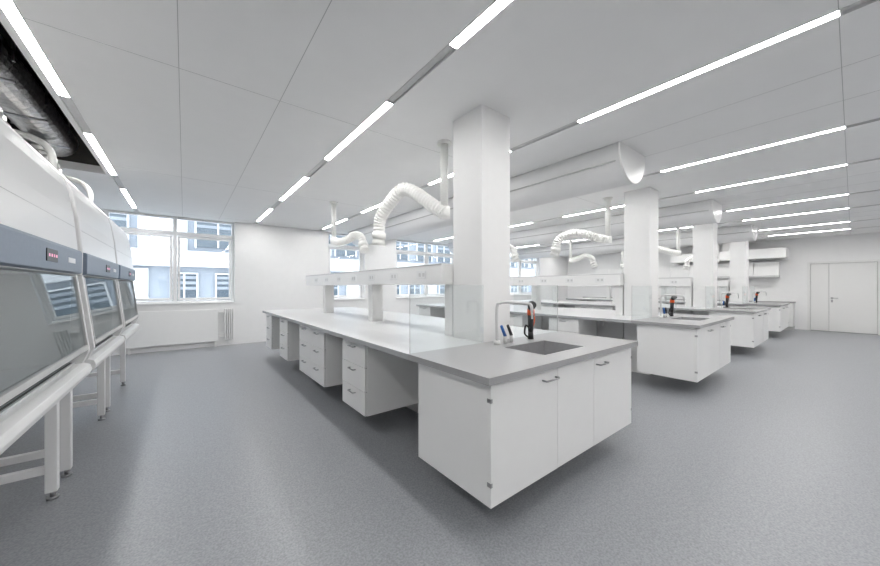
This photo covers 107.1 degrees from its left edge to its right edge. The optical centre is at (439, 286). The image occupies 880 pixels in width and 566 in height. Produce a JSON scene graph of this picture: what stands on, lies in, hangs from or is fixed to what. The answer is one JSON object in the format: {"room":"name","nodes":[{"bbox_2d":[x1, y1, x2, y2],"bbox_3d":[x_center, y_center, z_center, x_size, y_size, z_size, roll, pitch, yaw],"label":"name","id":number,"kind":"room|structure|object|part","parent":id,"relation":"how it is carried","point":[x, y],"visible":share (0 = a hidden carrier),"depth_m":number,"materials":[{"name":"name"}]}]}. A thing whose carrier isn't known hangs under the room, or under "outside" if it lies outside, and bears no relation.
{"room":"laboratory","nodes":[
{"label":"laboratory","id":0,"kind":"room"},
{"bbox_2d":[98,207,566,351],"bbox_3d":[-0.565,-0.205,11.390,18.400,3.150,0.300,0,0,-38],"label":"wall","id":1,"kind":"structure","parent":0,"point":[272,264],"depth_m":8.43,"materials":[{"name":"paint"}]},
{"bbox_2d":[100,209,233,303],"bbox_3d":[-6.285,-0.595,6.895,3.250,1.930,0.090,0,0,-38],"label":"frame","id":2,"kind":"object","parent":1,"relation":"attached to","point":[174,232],"visible":0.48,"depth_m":7.19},
{"bbox_2d":[125,232,230,300],"bbox_3d":[-6.288,-0.420,6.899,3.134,1.440,0.060,0,0,-38],"label":"casement","id":3,"kind":"object","parent":1,"relation":"attached to","point":[129,233],"visible":0.44,"depth_m":7.23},
{"bbox_2d":[126,309,233,354],"bbox_3d":[-5.655,0.940,7.129,1.930,0.860,0.099,0,0,-38],"label":"radiator","id":4,"kind":"object","parent":1,"relation":"attached to","point":[157,328],"visible":0.92,"depth_m":7.08,"materials":[{"name":"white metal"}]},
{"bbox_3d":[-5.669,0.870,7.147,1.930,0.600,0.054,0,0,-38],"label":"rail","id":5,"kind":"part","parent":4,"relation":"part of","materials":[{"name":"white metal"}]},
{"bbox_2d":[137,301,233,304],"bbox_3d":[-6.214,0.359,6.805,3.248,0.019,0.160,0,0,-38],"label":"sill","id":6,"kind":"structure","parent":1,"relation":"attached to","point":[232,301],"depth_m":7.17,"materials":[{"name":"white laminate"}]},
{"bbox_2d":[111,339,265,355],"bbox_3d":[-0.468,1.335,11.267,18.000,0.070,0.012,0,0,-38],"label":"baseboard","id":7,"kind":"structure","parent":1,"relation":"attached to","point":[255,340],"depth_m":7.22,"materials":[{"name":"paint"}]},
{"bbox_2d":[329,247,360,296],"bbox_3d":[-2.810,-0.420,9.635,0.984,1.440,0.060,0,0,-38],"label":"casement","id":8,"kind":"object","parent":1,"relation":"attached to","point":[330,248],"visible":0.61,"depth_m":9.65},
{"bbox_2d":[329,233,362,298],"bbox_3d":[-2.810,-0.595,9.635,1.100,1.930,0.080,0,0,-38],"label":"frame","id":9,"kind":"object","parent":1,"relation":"attached to","point":[338,234],"visible":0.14,"depth_m":9.70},
{"bbox_2d":[403,297,433,297],"bbox_3d":[-0.418,0.359,11.365,2.598,0.019,0.160,0,0,-38],"label":"sill","id":10,"kind":"structure","parent":1,"relation":"attached to","point":[403,297],"depth_m":11.03,"materials":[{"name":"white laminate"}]},
{"bbox_2d":[396,240,452,297],"bbox_3d":[-0.489,-0.595,11.456,2.600,1.930,0.090,0,0,-38],"label":"frame","id":11,"kind":"object","parent":1,"relation":"attached to","point":[426,253],"visible":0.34,"depth_m":11.41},
{"bbox_2d":[396,252,452,295],"bbox_3d":[-0.492,-0.420,11.460,2.484,1.440,0.060,0,0,-38],"label":"casement","id":12,"kind":"object","parent":1,"relation":"attached to","point":[424,255],"visible":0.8,"depth_m":11.38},
{"bbox_2d":[510,261,536,293],"bbox_3d":[3.594,-0.420,14.675,2.484,1.440,0.060,0,0,-38],"label":"casement","id":13,"kind":"object","parent":1,"relation":"attached to","point":[518,292],"visible":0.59,"depth_m":14.63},
{"bbox_2d":[510,252,537,294],"bbox_3d":[3.597,-0.595,14.671,2.600,1.930,0.090,0,0,-38],"label":"frame","id":14,"kind":"object","parent":1,"relation":"attached to","point":[520,261],"visible":0.19,"depth_m":14.83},
{"bbox_2d":[517,246,552,259],"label":"air duct","id":15,"kind":"object","parent":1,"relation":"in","point":[543,252],"depth_m":13.14,"materials":[{"name":"white metal"}]},
{"bbox_2d":[0,0,879,256],"bbox_3d":[3.161,-1.610,6.655,18.000,0.100,11.750,0,0,-38],"label":"ceiling","id":16,"kind":"structure","parent":0,"point":[546,66],"depth_m":2.69,"materials":[{"name":"paint"}]},
{"bbox_2d":[7,118,99,165],"bbox_3d":[-3.132,-2.005,1.353,1.550,1.550,6.900,0,0,-38],"label":"ceiling opening","id":17,"kind":"structure","parent":16,"relation":"attached to","point":[83,155],"depth_m":4.35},
{"bbox_2d":[0,22,78,156],"bbox_3d":[-3.124,-2.195,1.357,1.468,1.070,6.710,0,0,-38],"label":"ductwork","id":18,"kind":"object","parent":17,"relation":"attached to","point":[25,100],"visible":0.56,"depth_m":3.18,"materials":[{"name":"metal"}]},
{"bbox_2d":[0,0,138,210],"bbox_3d":[-2.630,-1.569,2.098,0.072,0.025,11.730,0,0,-38],"label":"recessed light","id":19,"kind":"object","parent":16,"relation":"in","point":[9,8],"visible":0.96,"depth_m":2.42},
{"bbox_2d":[330,201,368,252],"bbox_3d":[-1.589,-1.058,5.668,1.094,1.002,0.179,0,0,42],"label":"fume extraction arm","id":20,"kind":"object","parent":16,"relation":"hanging from","point":[363,245],"visible":1,"depth_m":5.68},
{"bbox_2d":[360,244,368,252],"bbox_3d":[-1.247,-0.628,5.352,0.161,0.141,0.164,0,0,-38],"label":"hood","id":21,"kind":"object","parent":20,"relation":"attached to","point":[364,248],"depth_m":5.32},
{"bbox_2d":[253,0,512,223],"bbox_3d":[-0.949,-1.569,3.421,0.072,0.025,11.730,0,0,-38],"label":"recessed light","id":22,"kind":"object","parent":16,"relation":"in","point":[497,6],"visible":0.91,"depth_m":2.46,"materials":[{"name":"plastic"}]},
{"bbox_2d":[371,139,450,245],"bbox_3d":[-0.377,-1.034,3.763,1.148,1.050,0.205,0,0,35],"label":"fume extraction arm","id":23,"kind":"object","parent":16,"relation":"hanging from","point":[441,209],"visible":1,"depth_m":3.60},
{"bbox_2d":[371,238,384,245],"bbox_3d":[-0.768,-0.559,4.049,0.179,0.100,0.178,0,0,-38],"label":"hood","id":24,"kind":"object","parent":23,"relation":"attached to","point":[376,241],"depth_m":3.98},
{"bbox_2d":[384,197,452,240],"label":"duct","id":25,"kind":"object","parent":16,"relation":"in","point":[419,220],"depth_m":6.73,"materials":[{"name":"white metal"}]},
{"bbox_2d":[1,0,878,254],"bbox_3d":[3.854,-1.560,7.028,16.450,0.002,12.022,0,0,-38],"label":"trim","id":26,"kind":"structure","parent":16,"relation":"attached to","point":[177,0],"depth_m":2.69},
{"bbox_2d":[510,244,519,261],"bbox_3d":[1.490,-1.069,7.728,0.866,0.981,0.185,0,0,40],"label":"fume extraction arm","id":27,"kind":"object","parent":16,"relation":"hanging from","point":[514,254],"visible":0.32,"depth_m":7.49},
{"bbox_2d":[512,256,519,261],"bbox_3d":[1.751,-0.641,7.502,0.179,0.126,0.177,0,0,-38],"label":"hood","id":28,"kind":"object","parent":27,"relation":"attached to","point":[514,258],"depth_m":7.46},
{"bbox_2d":[510,217,604,246],"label":"ceiling vent","id":29,"kind":"object","parent":16,"relation":"in","point":[543,235],"depth_m":8.41,"materials":[{"name":"white metal"}]},
{"bbox_2d":[510,209,604,226],"bbox_3d":[2.564,-1.569,7.450,0.085,0.025,2.364,0,0,-38],"label":"recessed light","id":30,"kind":"object","parent":16,"relation":"in","point":[601,209],"depth_m":7.30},
{"bbox_2d":[510,141,644,211],"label":"ventilation duct","id":31,"kind":"object","parent":16,"relation":"in","point":[617,164],"depth_m":3.93,"materials":[{"name":"white metal"}]},
{"bbox_2d":[549,197,612,256],"bbox_3d":[2.493,-1.046,5.769,1.069,1.026,0.183,0,0,10],"label":"fume extraction arm","id":32,"kind":"object","parent":16,"relation":"hanging from","point":[555,250],"visible":1,"depth_m":5.71},
{"bbox_2d":[549,251,558,256],"bbox_3d":[2.052,-0.590,5.846,0.178,0.115,0.176,0,0,-38],"label":"hood","id":33,"kind":"object","parent":32,"relation":"attached to","point":[553,253],"depth_m":5.78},
{"bbox_2d":[569,240,597,267],"bbox_3d":[4.398,-1.069,10.016,0.866,0.981,0.185,0,0,40],"label":"fume extraction arm","id":34,"kind":"object","parent":16,"relation":"hanging from","point":[593,263],"visible":0.96,"depth_m":10.00},
{"bbox_2d":[559,238,623,255],"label":"ventilation duct","id":35,"kind":"object","parent":16,"relation":"in","point":[617,245],"depth_m":11.27,"materials":[{"name":"white metal"}]},
{"bbox_2d":[320,0,878,230],"bbox_3d":[0.277,-1.569,4.386,0.072,0.025,11.730,0,0,-38],"label":"recessed light","id":36,"kind":"object","parent":16,"relation":"in","point":[861,3],"visible":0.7,"depth_m":2.32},
{"bbox_2d":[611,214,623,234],"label":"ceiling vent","id":37,"kind":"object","parent":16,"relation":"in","point":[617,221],"depth_m":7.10,"materials":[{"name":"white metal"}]},
{"bbox_2d":[620,251,623,266],"bbox_3d":[7.306,-1.069,12.304,0.866,0.981,0.185,0,0,40],"label":"fume extraction arm","id":38,"kind":"object","parent":16,"relation":"hanging from","point":[622,263],"visible":0.13,"depth_m":12.49},
{"bbox_2d":[658,227,680,255],"bbox_3d":[5.401,-1.046,8.057,1.069,1.026,0.183,0,0,10],"label":"fume extraction arm","id":39,"kind":"object","parent":16,"relation":"hanging from","point":[673,252],"visible":0.46,"depth_m":7.97},
{"bbox_2d":[658,231,692,247],"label":"ventilation duct","id":40,"kind":"object","parent":16,"relation":"in","point":[667,240],"depth_m":9.39,"materials":[{"name":"white metal"}]},
{"bbox_2d":[658,199,721,229],"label":"ceiling vent","id":41,"kind":"object","parent":16,"relation":"in","point":[695,213],"depth_m":6.10,"materials":[{"name":"white metal"}]},
{"bbox_2d":[516,204,879,247],"bbox_3d":[6.093,-1.569,8.962,0.072,0.025,11.730,0,0,-38],"label":"recessed light","id":42,"kind":"object","parent":16,"relation":"in","point":[877,204],"visible":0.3,"depth_m":7.29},
{"bbox_2d":[682,243,719,269],"bbox_3d":[8.308,-1.046,10.345,1.069,1.026,0.183,0,0,10],"label":"fume extraction arm","id":43,"kind":"object","parent":16,"relation":"hanging from","point":[688,260],"visible":0.35,"depth_m":10.33},
{"bbox_2d":[671,243,788,263],"bbox_3d":[10.222,-1.244,11.670,0.699,0.629,3.100,0,0,-38],"label":"canopy","id":44,"kind":"object","parent":16,"relation":"attached to","point":[771,253],"visible":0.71,"depth_m":10.84,"materials":[{"name":"white metal"}]},
{"bbox_2d":[717,224,756,242],"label":"ceiling vent","id":45,"kind":"object","parent":16,"relation":"in","point":[740,233],"depth_m":8.34,"materials":[{"name":"white metal"}]},
{"bbox_2d":[643,118,879,176],"bbox_3d":[1.959,-1.569,5.709,0.072,0.025,11.730,0,0,-38],"label":"recessed light","id":46,"kind":"object","parent":16,"relation":"in","point":[876,119],"visible":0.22,"depth_m":3.56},
{"bbox_2d":[661,127,844,171],"bbox_3d":[2.002,-1.567,5.654,0.042,0.016,11.070,0,0,-38],"label":"diffuser","id":47,"kind":"object","parent":46,"relation":"attached to","point":[819,133],"depth_m":3.63,"materials":[{"name":"plastic"}]},
{"bbox_2d":[658,158,879,199],"bbox_3d":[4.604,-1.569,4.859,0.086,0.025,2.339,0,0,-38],"label":"recessed light","id":48,"kind":"object","parent":16,"relation":"in","point":[714,188],"depth_m":4.59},
{"bbox_2d":[722,189,879,211],"bbox_3d":[4.867,-1.569,7.997,0.072,0.025,11.730,0,0,-38],"label":"recessed light","id":49,"kind":"object","parent":16,"relation":"in","point":[879,189],"visible":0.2,"depth_m":5.85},
{"bbox_2d":[731,194,847,210],"bbox_3d":[4.910,-1.567,7.942,0.042,0.016,11.070,0,0,-38],"label":"diffuser","id":50,"kind":"object","parent":49,"relation":"attached to","point":[843,194],"depth_m":5.93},
{"bbox_2d":[757,218,879,230],"bbox_3d":[7.774,-1.569,10.285,0.072,0.025,11.730,0,0,-38],"label":"recessed light","id":51,"kind":"object","parent":16,"relation":"in","point":[879,218],"visible":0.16,"depth_m":8.11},
{"bbox_2d":[761,226,879,236],"bbox_3d":[9.000,-1.569,11.250,0.072,0.025,11.730,0,0,-38],"label":"recessed light","id":52,"kind":"object","parent":16,"relation":"in","point":[875,226],"visible":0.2,"depth_m":9.12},
{"bbox_2d":[0,329,879,565],"bbox_3d":[3.146,1.420,6.675,18.600,0.100,12.400,0,0,-38],"label":"floor","id":53,"kind":"structure","parent":0,"point":[224,455],"depth_m":2.35,"materials":[{"name":"plastic"}]},
{"bbox_2d":[0,118,91,500],"bbox_3d":[-2.439,-0.133,1.307,1.206,3.006,1.510,0,0,-38],"label":"tall cabinet","id":54,"kind":"object","parent":53,"relation":"on","point":[44,342],"visible":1,"depth_m":1.93,"materials":[{"name":"white metal"}]},
{"bbox_3d":[-2.355,0.975,1.388,0.695,0.690,1.375,0,0,-38],"label":"stand frame","id":55,"kind":"part","parent":54,"relation":"part of","materials":[{"name":"metal"}]},
{"bbox_2d":[0,363,70,410],"bbox_3d":[-2.075,0.507,1.593,0.110,0.002,1.390,0,0,-38],"label":"grille","id":56,"kind":"object","parent":54,"relation":"attached to","point":[17,400],"depth_m":1.68,"materials":[{"name":"metal"}]},
{"bbox_2d":[0,118,77,274],"bbox_3d":[-2.342,-0.460,1.382,0.828,0.760,1.510,0,0,-38],"label":"hood","id":57,"kind":"object","parent":54,"relation":"attached to","point":[35,199],"depth_m":1.64,"materials":[{"name":"white metal"}]},
{"bbox_3d":[-1.981,0.410,1.667,0.021,0.030,1.420,0,0,-38],"label":"sash rail","id":58,"kind":"part","parent":54,"relation":"part of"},
{"bbox_3d":[-2.316,0.575,1.403,0.894,0.110,1.510,0,0,-38],"label":"armrest","id":59,"kind":"part","parent":54,"relation":"part of","materials":[{"name":"metal"}]},
{"bbox_3d":[-2.775,0.220,1.978,0.885,0.600,0.040,0,0,-38],"label":"panel","id":60,"kind":"part","parent":54,"relation":"part of","materials":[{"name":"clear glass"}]},
{"bbox_3d":[-2.297,-0.165,2.029,0.003,0.030,0.150,0,0,-38],"label":"label plate","id":61,"kind":"part","parent":54,"relation":"part of","materials":[{"name":"plastic"}]},
{"bbox_2d":[0,107,124,477],"bbox_3d":[-3.438,-0.133,2.576,1.206,3.006,1.460,0,0,-38],"label":"tall cabinet","id":62,"kind":"object","parent":53,"relation":"on","point":[97,282],"visible":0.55,"depth_m":2.74,"materials":[{"name":"white metal"}]},
{"bbox_3d":[-3.354,0.975,2.657,0.695,0.690,1.325,0,0,-38],"label":"stand frame","id":63,"kind":"part","parent":62,"relation":"part of","materials":[{"name":"metal"}]},
{"bbox_3d":[-2.880,0.220,2.111,0.885,0.600,0.040,0,0,-38],"label":"panel","id":64,"kind":"part","parent":62,"relation":"part of","materials":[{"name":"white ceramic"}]},
{"bbox_2d":[59,172,115,278],"bbox_3d":[-3.341,-0.460,2.652,0.828,0.760,1.460,0,0,-38],"label":"hood","id":65,"kind":"object","parent":62,"relation":"attached to","point":[94,237],"depth_m":2.63,"materials":[{"name":"white metal"}]},
{"bbox_2d":[95,335,112,346],"bbox_3d":[-3.073,0.507,2.862,0.110,0.002,1.340,0,0,-38],"label":"grille","id":66,"kind":"object","parent":62,"relation":"attached to","point":[110,337],"depth_m":3.09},
{"bbox_3d":[-3.315,0.575,2.672,0.894,0.110,1.460,0,0,-38],"label":"armrest","id":67,"kind":"part","parent":62,"relation":"part of","materials":[{"name":"metal"}]},
{"bbox_3d":[-2.979,0.410,2.936,0.021,0.030,1.370,0,0,-38],"label":"sash rail","id":68,"kind":"part","parent":62,"relation":"part of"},
{"bbox_3d":[-3.758,0.220,3.227,0.885,0.600,0.040,0,0,-38],"label":"panel","id":69,"kind":"part","parent":62,"relation":"part of","materials":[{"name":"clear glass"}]},
{"bbox_2d":[23,138,139,411],"bbox_3d":[-4.384,-0.133,3.778,1.206,3.006,1.400,0,0,-38],"label":"tall cabinet","id":70,"kind":"object","parent":53,"relation":"on","point":[123,255],"visible":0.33,"depth_m":4.11,"materials":[{"name":"white metal"}]},
{"bbox_3d":[-4.300,0.975,3.860,0.695,0.690,1.265,0,0,-38],"label":"stand frame","id":71,"kind":"part","parent":70,"relation":"part of","materials":[{"name":"white metal"}]},
{"bbox_2d":[104,213,132,280],"bbox_3d":[-4.287,-0.460,3.854,0.828,0.760,1.400,0,0,-38],"label":"hood","id":72,"kind":"object","parent":70,"relation":"attached to","point":[123,255],"depth_m":3.91,"materials":[{"name":"white metal"}]},
{"bbox_3d":[-3.845,0.220,3.337,0.885,0.600,0.040,0,0,-38],"label":"panel","id":73,"kind":"part","parent":70,"relation":"part of","materials":[{"name":"white metal"}]},
{"bbox_3d":[-4.261,0.575,3.874,0.894,0.110,1.400,0,0,-38],"label":"armrest","id":74,"kind":"part","parent":70,"relation":"part of","materials":[{"name":"white metal"}]},
{"bbox_3d":[-3.925,0.410,4.139,0.021,0.030,1.310,0,0,-38],"label":"sash rail","id":75,"kind":"part","parent":70,"relation":"part of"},
{"bbox_3d":[-4.686,0.220,4.406,0.885,0.600,0.040,0,0,-38],"label":"panel","id":76,"kind":"part","parent":70,"relation":"part of","materials":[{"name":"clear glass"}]},
{"bbox_2d":[262,307,637,508],"bbox_3d":[-0.913,0.920,4.661,1.870,0.900,6.155,0,0,-38],"label":"lab bench","id":77,"kind":"object","parent":53,"relation":"on","point":[494,420],"visible":0.96,"depth_m":2.26,"materials":[{"name":"laminate"}]},
{"bbox_2d":[306,263,452,335],"bbox_3d":[-1.065,0.125,4.854,0.614,0.690,4.264,0,0,-38],"label":"shelf","id":78,"kind":"object","parent":77,"relation":"on","point":[440,273],"visible":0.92,"depth_m":3.93,"materials":[{"name":"white laminate"}]},
{"bbox_2d":[263,307,556,353],"bbox_3d":[-1.153,0.490,4.967,1.864,0.040,5.371,0,0,-38],"label":"countertop","id":79,"kind":"structure","parent":77,"relation":"on","point":[427,333],"depth_m":3.68,"materials":[{"name":"laminate"}]},
{"bbox_2d":[409,284,557,353],"bbox_3d":[0.513,0.226,2.849,1.846,0.487,0.008,0,0,-38],"label":"glass screen","id":80,"kind":"object","parent":77,"relation":"on","point":[410,284],"visible":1,"depth_m":2.29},
{"bbox_2d":[494,301,533,344],"bbox_3d":[0.585,0.291,2.615,0.202,0.356,0.274,0,0,-27],"label":"faucet","id":81,"kind":"object","parent":77,"relation":"on","point":[496,341],"visible":1,"depth_m":2.67,"materials":[{"name":"silver metal"}]},
{"bbox_3d":[0.523,0.366,2.692,0.081,0.104,0.028,0,0,-45],"label":"valve lever","id":82,"kind":"part","parent":81,"relation":"part of","materials":[{"name":"blue plastic"}]},
{"bbox_3d":[0.586,0.366,2.741,0.081,0.104,0.028,0,0,-45],"label":"valve lever","id":83,"kind":"part","parent":81,"relation":"part of","materials":[{"name":"black plastic"}]},
{"bbox_2d":[408,332,637,385],"bbox_3d":[0.748,0.490,2.551,1.870,0.040,0.775,0,0,-38],"label":"countertop","id":84,"kind":"structure","parent":77,"relation":"on","point":[486,363],"depth_m":2.20,"materials":[{"name":"laminate"}]},
{"bbox_2d":[524,301,535,338],"bbox_3d":[0.826,0.297,2.910,0.140,0.346,0.113,0,0,-38],"label":"shower","id":85,"kind":"object","parent":77,"relation":"on","point":[531,322],"visible":0.88,"depth_m":2.91,"materials":[{"name":"black plastic"}]},
{"bbox_2d":[504,340,584,354],"bbox_3d":[0.821,0.553,2.555,0.548,0.164,0.378,0,0,-38],"label":"sink","id":86,"kind":"object","parent":77,"relation":"in","point":[543,347],"visible":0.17,"depth_m":2.76,"materials":[{"name":"silver metal"}]},
{"bbox_3d":[0.703,0.580,2.042,0.152,0.012,0.040,0,0,-38],"label":"door handle","id":87,"kind":"part","parent":77,"relation":"part of","materials":[{"name":"metal"}]},
{"bbox_2d":[416,303,733,381],"bbox_3d":[1.995,0.920,6.949,1.870,0.900,6.155,0,0,-38],"label":"lab bench","id":88,"kind":"object","parent":53,"relation":"on","point":[689,350],"visible":0.56,"depth_m":4.52,"materials":[{"name":"laminate"}]},
{"bbox_2d":[417,303,668,319],"bbox_3d":[1.754,0.490,7.255,1.864,0.040,5.371,0,0,-38],"label":"countertop","id":89,"kind":"structure","parent":88,"relation":"on","point":[593,313],"depth_m":5.99,"materials":[{"name":"laminate"}]},
{"bbox_2d":[510,273,623,314],"bbox_3d":[1.843,0.125,7.142,0.614,0.690,4.264,0,0,-38],"label":"shelf","id":90,"kind":"object","parent":88,"relation":"on","point":[617,280],"visible":0.56,"depth_m":5.91,"materials":[{"name":"white laminate"}]},
{"bbox_2d":[659,294,684,317],"bbox_3d":[3.493,0.291,4.904,0.202,0.356,0.274,0,0,-27],"label":"faucet","id":91,"kind":"object","parent":88,"relation":"on","point":[665,308],"visible":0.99,"depth_m":4.96,"materials":[{"name":"silver metal"}]},
{"bbox_2d":[668,296,676,315],"bbox_3d":[3.734,0.297,5.198,0.140,0.346,0.113,0,0,-38],"label":"shower","id":92,"kind":"object","parent":88,"relation":"on","point":[672,299],"visible":0.96,"depth_m":5.20,"materials":[{"name":"black plastic"}]},
{"bbox_2d":[631,314,733,328],"bbox_3d":[3.655,0.490,4.839,1.870,0.040,0.775,0,0,-38],"label":"countertop","id":93,"kind":"structure","parent":88,"relation":"on","point":[714,320],"depth_m":4.48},
{"bbox_2d":[670,317,710,320],"bbox_3d":[3.729,0.553,4.843,0.548,0.164,0.378,0,0,-38],"label":"sink","id":94,"kind":"object","parent":88,"relation":"in","point":[681,318],"visible":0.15,"depth_m":5.03,"materials":[{"name":"silver metal"}]},
{"bbox_2d":[510,300,770,347],"bbox_3d":[4.902,0.920,9.237,1.870,0.900,6.155,0,0,-38],"label":"lab bench","id":95,"kind":"object","parent":53,"relation":"on","point":[749,327],"visible":0.23,"depth_m":6.79,"materials":[{"name":"laminate"}]},
{"bbox_2d":[514,300,722,308],"bbox_3d":[4.662,0.490,9.543,1.864,0.040,5.371,0,0,-38],"label":"countertop","id":96,"kind":"structure","parent":95,"relation":"on","point":[547,301],"depth_m":9.26,"materials":[{"name":"laminate"}]},
{"bbox_2d":[553,278,692,306],"bbox_3d":[4.751,0.125,9.430,0.614,0.690,4.264,0,0,-38],"label":"shelf","id":97,"kind":"object","parent":95,"relation":"on","point":[687,282],"visible":0.34,"depth_m":7.78,"materials":[{"name":"white laminate"}]},
{"bbox_2d":[705,286,726,308],"bbox_3d":[6.328,0.226,7.426,1.846,0.487,0.008,0,0,-38],"label":"glass screen","id":98,"kind":"object","parent":95,"relation":"on","point":[705,286],"visible":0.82,"depth_m":6.86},
{"bbox_2d":[725,293,730,306],"bbox_3d":[6.641,0.297,7.487,0.140,0.346,0.113,0,0,-38],"label":"shower","id":99,"kind":"object","parent":95,"relation":"on","point":[727,294],"visible":0.96,"depth_m":7.49,"materials":[{"name":"black plastic"}]},
{"bbox_2d":[720,292,738,307],"bbox_3d":[6.400,0.291,7.192,0.202,0.356,0.274,0,0,-27],"label":"faucet","id":100,"kind":"object","parent":95,"relation":"on","point":[723,292],"visible":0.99,"depth_m":7.25,"materials":[{"name":"silver metal"}]},
{"bbox_2d":[705,306,770,313],"bbox_3d":[6.563,0.490,7.127,1.870,0.040,0.775,0,0,-38],"label":"countertop","id":101,"kind":"structure","parent":95,"relation":"on","point":[758,309],"depth_m":6.79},
{"bbox_2d":[566,298,789,331],"bbox_3d":[7.810,0.920,11.525,1.870,0.900,6.155,0,0,-38],"label":"lab bench","id":102,"kind":"object","parent":53,"relation":"on","point":[778,314],"visible":0.21,"depth_m":9.01,"materials":[{"name":"laminate"}]},
{"bbox_2d":[567,298,749,303],"bbox_3d":[7.569,0.490,11.831,1.864,0.040,5.371,0,0,-38],"label":"countertop","id":103,"kind":"structure","parent":102,"relation":"on","point":[567,298],"depth_m":12.22,"materials":[{"name":"laminate"}]},
{"bbox_2d":[606,280,729,301],"bbox_3d":[7.658,0.125,11.718,0.614,0.690,4.264,0,0,-38],"label":"shelf","id":104,"kind":"object","parent":102,"relation":"on","point":[724,283],"visible":0.22,"depth_m":11.29,"materials":[{"name":"white laminate"}]},
{"bbox_2d":[752,291,766,302],"bbox_3d":[9.308,0.291,9.480,0.202,0.356,0.274,0,0,-27],"label":"faucet","id":105,"kind":"object","parent":102,"relation":"on","point":[753,298],"visible":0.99,"depth_m":9.53,"materials":[{"name":"silver metal"}]},
{"bbox_2d":[742,302,789,305],"bbox_3d":[9.470,0.490,9.415,1.870,0.040,0.775,0,0,-38],"label":"countertop","id":106,"kind":"structure","parent":102,"relation":"on","point":[758,303],"depth_m":9.04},
{"bbox_2d":[453,104,509,342],"bbox_3d":[0.384,-0.095,3.029,0.370,2.930,0.375,0,0,-38],"label":"structural column","id":107,"kind":"structure","parent":0,"point":[481,136],"depth_m":2.89,"materials":[{"name":"paint"}]},
{"bbox_2d":[624,187,657,374],"bbox_3d":[3.292,-0.095,5.317,0.370,2.930,0.375,0,0,-38],"label":"structural column","id":108,"kind":"structure","parent":0,"point":[640,205],"depth_m":5.20,"materials":[{"name":"paint"}]},
{"bbox_2d":[583,297,795,329],"bbox_3d":[9.186,0.920,13.050,0.619,0.900,6.850,0,0,-38],"label":"lab bench","id":109,"kind":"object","parent":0,"point":[791,310],"depth_m":10.33,"materials":[{"name":"white laminate"}]},
{"bbox_2d":[583,297,795,302],"bbox_3d":[9.186,0.490,13.050,0.619,0.040,6.850,0,0,-38],"label":"countertop","id":110,"kind":"structure","parent":109,"relation":"on","point":[583,297],"depth_m":10.80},
{"bbox_2d":[693,223,716,314],"bbox_3d":[6.200,-0.095,7.605,0.370,2.930,0.375,0,0,-38],"label":"structural column","id":111,"kind":"structure","parent":0,"point":[705,235],"depth_m":7.48,"materials":[{"name":"paint"}]},
{"bbox_2d":[567,232,879,329],"bbox_3d":[10.313,-0.180,12.283,0.200,3.100,11.750,0,0,-38],"label":"wall","id":112,"kind":"structure","parent":0,"point":[791,285],"depth_m":10.70,"materials":[{"name":"paint"}]},
{"bbox_2d":[596,262,779,277],"bbox_3d":[9.338,-0.580,13.068,0.359,0.500,5.990,0,0,-38],"label":"upper cabinet","id":113,"kind":"object","parent":112,"relation":"attached to","point":[759,269],"visible":0.42,"depth_m":11.75,"materials":[{"name":"white laminate"}]},
{"bbox_3d":[9.366,-0.354,13.033,0.359,0.049,5.900,0,0,-38],"label":"underside rail","id":114,"kind":"part","parent":113,"relation":"part of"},
{"bbox_2d":[810,264,828,330],"bbox_3d":[11.889,0.318,10.182,0.040,2.085,0.372,0,0,-38],"label":"leaf","id":115,"kind":"object","parent":112,"relation":"attached to","point":[819,273],"visible":1,"depth_m":10.17,"materials":[{"name":"paint"}]},
{"bbox_2d":[807,259,879,334],"bbox_3d":[12.167,0.290,9.829,0.120,2.160,1.398,0,0,-38],"label":"frame","id":116,"kind":"object","parent":112,"relation":"attached to","point":[875,260],"visible":0.97,"depth_m":9.94,"materials":[{"name":"paint"}]},
{"bbox_2d":[829,262,877,333],"bbox_3d":[12.284,0.318,9.681,0.040,2.085,0.892,0,0,-38],"label":"leaf","id":117,"kind":"object","parent":112,"relation":"attached to","point":[855,285],"visible":1,"depth_m":9.64,"materials":[{"name":"paint"}]},
{"bbox_2d":[730,241,748,306],"bbox_3d":[9.107,-0.095,9.893,0.370,2.930,0.375,0,0,-38],"label":"structural column","id":118,"kind":"structure","parent":0,"point":[739,251],"depth_m":9.77,"materials":[{"name":"paint"}]},
{"label":"outside","id":119,"kind":"structure","parent":0,"visible":0},
{"bbox_3d":[-13.647,10.470,33.512,100.000,0.200,50.450,0,0,-38],"label":"ground","id":120,"kind":"structure","parent":119,"visible":0},
{"bbox_2d":[129,215,533,297],"bbox_3d":[-5.547,-1.130,19.176,75.000,23.000,3.000,0,0,-38],"label":"wall","id":121,"kind":"structure","parent":120,"relation":"on","point":[158,276],"depth_m":13.67,"materials":[{"name":"paint"}]},
{"bbox_2d":[103,212,526,289],"bbox_3d":[-4.612,-1.470,17.908,74.900,23.960,0.030,0,0,-38],"label":"louvres","id":122,"kind":"object","parent":121,"relation":"attached to","point":[110,217],"visible":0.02,"depth_m":13.92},
{"bbox_2d":[109,213,532,300],"bbox_3d":[-4.640,-1.105,17.943,74.900,24.850,0.060,0,0,-38],"label":"pane","id":123,"kind":"object","parent":121,"relation":"attached to","point":[199,243],"visible":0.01,"depth_m":14.17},
{"bbox_2d":[127,215,533,300],"bbox_3d":[-4.627,-1.110,17.927,75.020,24.960,0.100,0,0,-38],"label":"frames","id":124,"kind":"object","parent":121,"relation":"attached to","point":[529,265],"visible":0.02,"depth_m":17.00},
{"bbox_2d":[133,216,531,301],"bbox_3d":[-4.667,-1.105,17.896,74.800,25.250,0.100,0,0,-38],"label":"panels","id":125,"kind":"object","parent":121,"relation":"attached to","point":[140,283],"visible":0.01,"depth_m":12.72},
{"bbox_2d":[131,248,533,276],"bbox_3d":[-4.542,0.145,17.899,75.000,24.050,0.250,0,0,-38],"label":"bands","id":126,"kind":"object","parent":121,"relation":"attached to","point":[140,256],"visible":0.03,"depth_m":13.51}
]}

